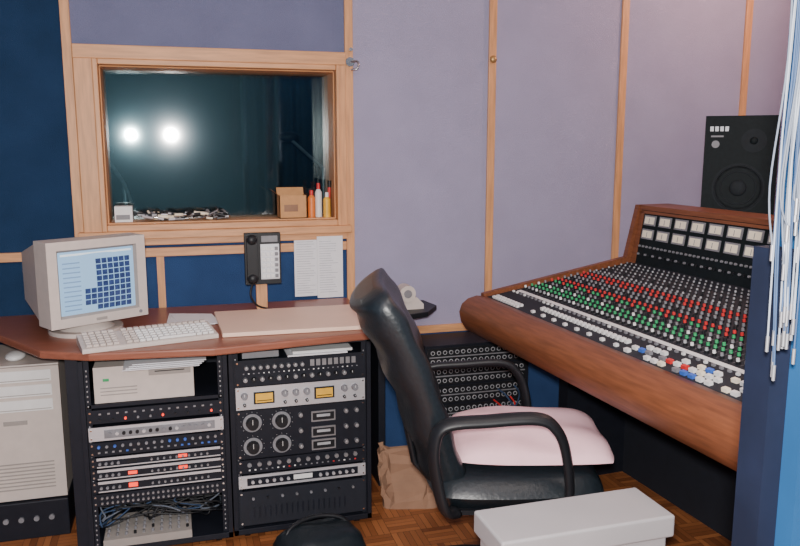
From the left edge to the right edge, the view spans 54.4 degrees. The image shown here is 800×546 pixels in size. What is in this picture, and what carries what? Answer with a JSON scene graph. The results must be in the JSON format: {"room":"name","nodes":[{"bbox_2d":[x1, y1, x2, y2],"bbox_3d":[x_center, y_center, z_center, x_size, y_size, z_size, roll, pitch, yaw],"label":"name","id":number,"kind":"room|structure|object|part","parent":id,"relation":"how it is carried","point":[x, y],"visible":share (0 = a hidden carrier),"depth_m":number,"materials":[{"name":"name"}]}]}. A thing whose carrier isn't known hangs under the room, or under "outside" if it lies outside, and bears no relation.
{"room":"studio","nodes":[
{"label":"studio","id":0,"kind":"room"},
{"bbox_2d":[104,71,243,217],"bbox_3d":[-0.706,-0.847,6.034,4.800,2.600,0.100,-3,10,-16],"label":"window glass","id":1,"kind":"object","parent":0,"point":[175,138],"depth_m":5.69,"materials":[{"name":"clear glass"}]},
{"bbox_2d":[0,471,731,545],"bbox_3d":[0.341,1.057,2.647,4.800,0.050,7.900,-3,10,-16],"label":"floor","id":2,"kind":"structure","parent":0,"point":[386,527],"depth_m":2.95,"materials":[{"name":"brown wood"}]},
{"bbox_2d":[0,478,75,541],"bbox_3d":[-1.463,0.893,3.040,0.360,0.145,0.368,-3,10,-16],"label":"box","id":3,"kind":"object","parent":2,"relation":"on","point":[55,515],"visible":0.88,"depth_m":2.89,"materials":[{"name":"black metal"}]},
{"bbox_2d":[0,344,72,502],"bbox_3d":[-1.431,0.562,3.010,0.279,0.513,0.359,-3,10,-16],"label":"computer","id":4,"kind":"object","parent":3,"relation":"on","point":[36,461],"visible":0.96,"depth_m":2.86,"materials":[{"name":"beige plastic"}]},
{"bbox_2d":[5,350,25,360],"bbox_3d":[-1.426,0.306,2.884,0.070,0.034,0.110,-3,10,-16],"label":"computer mouse","id":5,"kind":"object","parent":4,"relation":"on","point":[15,355],"visible":0.97,"depth_m":2.85,"materials":[{"name":"white plastic"}]},
{"bbox_2d":[109,146,136,215],"bbox_3d":[-1.416,0.066,4.040,0.308,1.450,0.298,-3,10,-16],"label":"microphone stand","id":6,"kind":"object","parent":2,"relation":"on","point":[126,194],"visible":0.23,"depth_m":3.95,"materials":[{"name":"black metal"}]},
{"bbox_2d":[64,354,232,545],"bbox_3d":[-0.927,0.607,2.936,0.530,0.744,0.550,-3,10,-16],"label":"equipment rack","id":7,"kind":"object","parent":2,"relation":"on","point":[150,438],"visible":0.98,"depth_m":2.73,"materials":[{"name":"black metal"}]},
{"bbox_2d":[87,362,221,408],"bbox_3d":[-0.909,0.413,2.916,0.450,0.012,0.438,-3,10,-16],"label":"shelf","id":8,"kind":"object","parent":7,"relation":"attached to","point":[206,391],"depth_m":2.74,"materials":[{"name":"black metal"}]},
{"bbox_3d":[-0.888,0.760,2.896,0.450,0.043,0.308,-3,10,-16],"label":"patch panel","id":9,"kind":"part","parent":7,"relation":"part of","materials":[{"name":"black metal"}]},
{"bbox_2d":[0,298,368,360],"bbox_3d":[-0.958,0.587,2.969,1.720,0.772,0.745,-3,10,-16],"label":"desk","id":10,"kind":"object","parent":2,"relation":"on","point":[24,333],"visible":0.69,"depth_m":2.75,"materials":[{"name":"laminate"}]},
{"bbox_2d":[21,233,147,338],"bbox_3d":[-1.199,0.032,2.886,0.373,0.350,0.360,9,13,42],"label":"monitor","id":11,"kind":"object","parent":10,"relation":"on","point":[73,286],"visible":0.99,"depth_m":2.75,"materials":[{"name":"beige plastic"}]},
{"bbox_2d":[76,319,218,353],"bbox_3d":[-0.875,0.217,2.708,0.450,0.043,0.150,-5,11,-29],"label":"keyboard","id":12,"kind":"object","parent":10,"relation":"on","point":[147,335],"visible":1,"depth_m":2.68,"materials":[{"name":"beige plastic"}]},
{"bbox_2d":[167,313,217,324],"bbox_3d":[-0.810,0.180,3.042,0.200,0.006,0.240,-3,10,-16],"label":"loose papers","id":13,"kind":"object","parent":10,"relation":"on","point":[173,317],"visible":0.69,"depth_m":3.06,"materials":[{"name":"white paper"}]},
{"bbox_2d":[243,232,280,308],"bbox_3d":[-0.566,-0.005,3.194,0.150,0.323,0.089,-6,11,-33],"label":"wall telephone","id":14,"kind":"object","parent":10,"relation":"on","point":[262,250],"visible":0.98,"depth_m":3.17,"materials":[{"name":"black plastic"}]},
{"bbox_2d":[214,304,361,336],"bbox_3d":[-0.416,0.181,3.007,0.570,0.015,0.405,-3,10,-16],"label":"board","id":15,"kind":"object","parent":10,"relation":"on","point":[237,323],"visible":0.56,"depth_m":2.96,"materials":[{"name":"beige wood"}]},
{"bbox_2d":[239,75,324,214],"bbox_3d":[-0.486,-0.709,5.646,1.400,2.414,0.137,-3,10,-16],"label":"stage curtain","id":16,"kind":"object","parent":2,"relation":"on","point":[271,106],"visible":0.16,"depth_m":5.50,"materials":[{"name":"fabric"}]},
{"bbox_2d":[227,339,371,535],"bbox_3d":[-0.424,0.579,3.099,0.518,0.743,0.520,-3,10,-16],"label":"equipment rack","id":17,"kind":"object","parent":2,"relation":"on","point":[300,417],"visible":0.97,"depth_m":2.87,"materials":[{"name":"black metal"}]},
{"bbox_2d":[278,131,324,212],"bbox_3d":[-0.466,-0.021,4.354,0.363,1.520,0.298,-3,10,-16],"label":"microphone stand","id":18,"kind":"object","parent":2,"relation":"on","point":[288,136],"visible":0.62,"depth_m":4.29,"materials":[{"name":"black metal"}]},
{"bbox_2d":[273,513,365,545],"bbox_3d":[-0.277,0.931,2.678,0.297,0.168,0.199,-5,11,-27],"label":"shoulder bag","id":19,"kind":"object","parent":2,"relation":"on","point":[334,529],"visible":1,"depth_m":2.64,"materials":[{"name":"black leather"}]},
{"bbox_2d":[371,300,436,485],"bbox_3d":[-0.001,0.524,3.456,0.370,0.738,0.349,-3,10,-16],"label":"shelf","id":20,"kind":"object","parent":2,"relation":"on","point":[377,375],"visible":0.23,"depth_m":3.33,"materials":[{"name":"black plastic"}]},
{"bbox_2d":[398,283,423,309],"bbox_3d":[0.039,0.103,3.408,0.120,0.107,0.080,-3,10,-16],"label":"tape dispenser","id":21,"kind":"object","parent":20,"relation":"on","point":[408,293],"visible":0.74,"depth_m":3.38,"materials":[{"name":"beige plastic"}]},
{"bbox_2d":[377,442,436,508],"bbox_3d":[0.031,0.819,3.186,0.251,0.243,0.153,0,9,-2],"label":"paper bag","id":22,"kind":"object","parent":2,"relation":"on","point":[403,486],"visible":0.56,"depth_m":3.14,"materials":[{"name":"brown paper"}]},
{"bbox_2d":[421,331,528,416],"bbox_3d":[0.335,0.585,3.592,0.505,0.572,0.296,-3,10,-16],"label":"rack","id":23,"kind":"object","parent":2,"relation":"on","point":[461,390],"visible":0.46,"depth_m":3.51,"materials":[{"name":"black metal"}]},
{"bbox_2d":[349,268,603,545],"bbox_3d":[0.251,0.526,2.508,0.818,1.043,0.627,0,9,-3],"label":"office chair","id":24,"kind":"object","parent":2,"relation":"on","point":[459,488],"visible":0.83,"depth_m":2.27,"materials":[{"name":"black leather"}]},
{"bbox_2d":[452,406,613,465],"bbox_3d":[0.413,0.509,2.523,0.494,0.085,0.457,0,9,1],"label":"seat cushion","id":25,"kind":"object","parent":24,"relation":"on","point":[513,445],"visible":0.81,"depth_m":2.38,"materials":[{"name":"pink fabric"}]},
{"bbox_2d":[474,488,674,545],"bbox_3d":[0.411,0.858,1.856,0.440,0.600,0.187,-3,10,-17],"label":"equipment case","id":26,"kind":"object","parent":2,"relation":"on","point":[623,517],"visible":1,"depth_m":1.79,"materials":[{"name":"grey plastic"}]},
{"bbox_2d":[459,204,773,541],"bbox_3d":[1.005,0.424,2.688,1.038,1.185,1.640,-3,10,-19],"label":"mixing console","id":27,"kind":"object","parent":2,"relation":"on","point":[648,342],"visible":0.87,"depth_m":2.86,"materials":[{"name":"brown wood"}]},
{"bbox_2d":[700,115,780,214],"bbox_3d":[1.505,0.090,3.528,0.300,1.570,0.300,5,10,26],"label":"monitor speaker","id":28,"kind":"object","parent":27,"relation":"on","point":[738,150],"visible":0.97,"depth_m":3.31},
{"bbox_2d":[0,0,790,446],"bbox_3d":[-0.006,-0.448,3.625,4.600,2.600,0.221,-3,10,-16],"label":"wall","id":29,"kind":"structure","parent":0,"point":[420,82],"depth_m":3.57,"materials":[{"name":"blue fabric"}]},
{"bbox_2d":[58,0,83,236],"bbox_3d":[-1.307,-0.861,3.055,0.036,1.600,0.014,-3,10,-16],"label":"trim","id":30,"kind":"structure","parent":29,"relation":"attached to","point":[64,13],"depth_m":3.09,"materials":[{"name":"brown wood"}]},
{"bbox_2d":[156,256,165,307],"bbox_3d":[-1.009,0.415,3.353,0.030,0.985,0.014,-3,10,-16],"label":"trim","id":31,"kind":"structure","parent":29,"relation":"attached to","point":[160,260],"depth_m":3.28,"materials":[{"name":"brown wood"}]},
{"bbox_2d":[0,241,346,262],"bbox_3d":[-1.212,-0.079,3.209,2.022,0.037,0.020,-3,10,-16],"label":"trim","id":32,"kind":"structure","parent":29,"relation":"attached to","point":[285,247],"depth_m":3.29,"materials":[{"name":"brown wood"}]},
{"bbox_2d":[71,43,351,245],"bbox_3d":[-0.791,-0.541,3.353,1.126,0.803,0.275,-3,10,-16],"label":"window","id":33,"kind":"structure","parent":29,"relation":"in","point":[90,61],"depth_m":3.23,"materials":[{"name":"brown wood"}]},
{"bbox_2d":[114,205,133,221],"bbox_3d":[-1.160,-0.249,3.269,0.070,0.065,0.061,-3,10,-16],"label":"carton","id":34,"kind":"object","parent":33,"relation":"on","point":[123,213],"visible":1,"depth_m":3.24,"materials":[{"name":"white cardboard"}]},
{"bbox_2d":[138,208,229,220],"bbox_3d":[-0.921,-0.251,3.331,0.383,0.045,0.130,-3,10,-16],"label":"connectors","id":35,"kind":"object","parent":33,"relation":"on","point":[222,213],"visible":1,"depth_m":3.30,"materials":[{"name":"silver metal"}]},
{"bbox_2d":[272,187,306,218],"bbox_3d":[-0.496,-0.312,3.447,0.150,0.130,0.111,-3,10,-16],"label":"cardboard box","id":36,"kind":"object","parent":33,"relation":"on","point":[291,201],"visible":1,"depth_m":3.41,"materials":[{"name":"cardboard"}]},
{"bbox_2d":[308,190,315,217],"bbox_3d":[-0.393,-0.307,3.452,0.034,0.120,0.034,-3,10,-16],"label":"glue bottle","id":37,"kind":"object","parent":33,"relation":"on","point":[311,199],"visible":1,"depth_m":3.44,"materials":[{"name":"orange plastic"}]},
{"bbox_2d":[315,183,321,216],"bbox_3d":[-0.365,-0.327,3.478,0.032,0.150,0.032,-3,10,-16],"label":"bottle","id":38,"kind":"object","parent":33,"relation":"on","point":[318,194],"visible":1,"depth_m":3.47,"materials":[{"name":"white plastic"}]},
{"bbox_2d":[323,192,330,216],"bbox_3d":[-0.326,-0.304,3.461,0.032,0.110,0.032,-3,10,-16],"label":"bottle","id":39,"kind":"object","parent":33,"relation":"on","point":[326,201],"visible":1,"depth_m":3.45,"materials":[{"name":"yellow plastic"}]},
{"bbox_2d":[328,180,330,197],"bbox_3d":[-0.320,-0.336,3.500,0.023,0.161,0.016,-3,10,-16],"label":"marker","id":40,"kind":"object","parent":39,"relation":"in","point":[329,181],"visible":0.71,"depth_m":3.49,"materials":[{"name":"red plastic"}]},
{"bbox_2d":[294,236,342,297],"bbox_3d":[-0.360,-0.031,3.445,0.215,0.285,0.014,-3,10,-16],"label":"paper notice","id":41,"kind":"object","parent":29,"relation":"attached to","point":[318,264],"visible":1,"depth_m":3.44,"materials":[{"name":"white paper"}]},
{"bbox_2d":[344,0,354,299],"bbox_3d":[-0.222,-0.418,3.444,0.036,2.600,0.014,-3,10,-16],"label":"trim","id":42,"kind":"structure","parent":29,"relation":"attached to","point":[348,15],"depth_m":3.42,"materials":[{"name":"brown wood"}]},
{"bbox_2d":[346,47,359,70],"bbox_3d":[-0.203,-0.916,3.338,0.056,0.098,0.041,-3,10,-16],"label":"wall hook","id":43,"kind":"object","parent":29,"relation":"attached to","point":[350,61],"visible":1,"depth_m":3.34,"materials":[{"name":"silver metal"}]},
{"bbox_2d":[417,323,466,333],"bbox_3d":[1.018,0.222,3.908,2.538,0.035,0.018,-3,10,-16],"label":"trim","id":44,"kind":"structure","parent":29,"relation":"attached to","point":[454,326],"depth_m":3.67,"materials":[{"name":"brown wood"}]},
{"bbox_2d":[484,0,497,291],"bbox_3d":[0.423,-0.748,3.567,0.036,1.990,0.032,-3,10,-16],"label":"trim","id":45,"kind":"structure","parent":29,"relation":"attached to","point":[492,47],"depth_m":3.59,"materials":[{"name":"brown wood"}]},
{"bbox_2d":[611,0,629,258],"bbox_3d":[1.069,-0.779,3.759,0.036,1.990,0.014,-3,10,-16],"label":"trim","id":46,"kind":"structure","parent":29,"relation":"attached to","point":[625,3],"depth_m":3.77,"materials":[{"name":"brown wood"}]},
{"bbox_2d":[738,0,753,115],"bbox_3d":[1.737,-0.811,3.948,0.036,1.990,0.014,-3,10,-16],"label":"trim","id":47,"kind":"structure","parent":29,"relation":"attached to","point":[749,3],"depth_m":3.90,"materials":[{"name":"brown wood"}]},
{"bbox_2d":[731,0,799,545],"bbox_3d":[0.783,-0.035,1.129,0.578,2.600,0.080,-3,10,-16],"label":"wall partition","id":48,"kind":"structure","parent":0,"point":[767,491],"depth_m":1.09,"materials":[{"name":"blue fabric"}]},
{"bbox_2d":[765,0,799,380],"bbox_3d":[0.512,-0.305,0.941,0.142,0.885,0.037,-5,11,-27],"label":"hanging cables","id":49,"kind":"object","parent":48,"relation":"hanging from","point":[787,312],"visible":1,"depth_m":0.96,"materials":[{"name":"plastic"}]}
]}

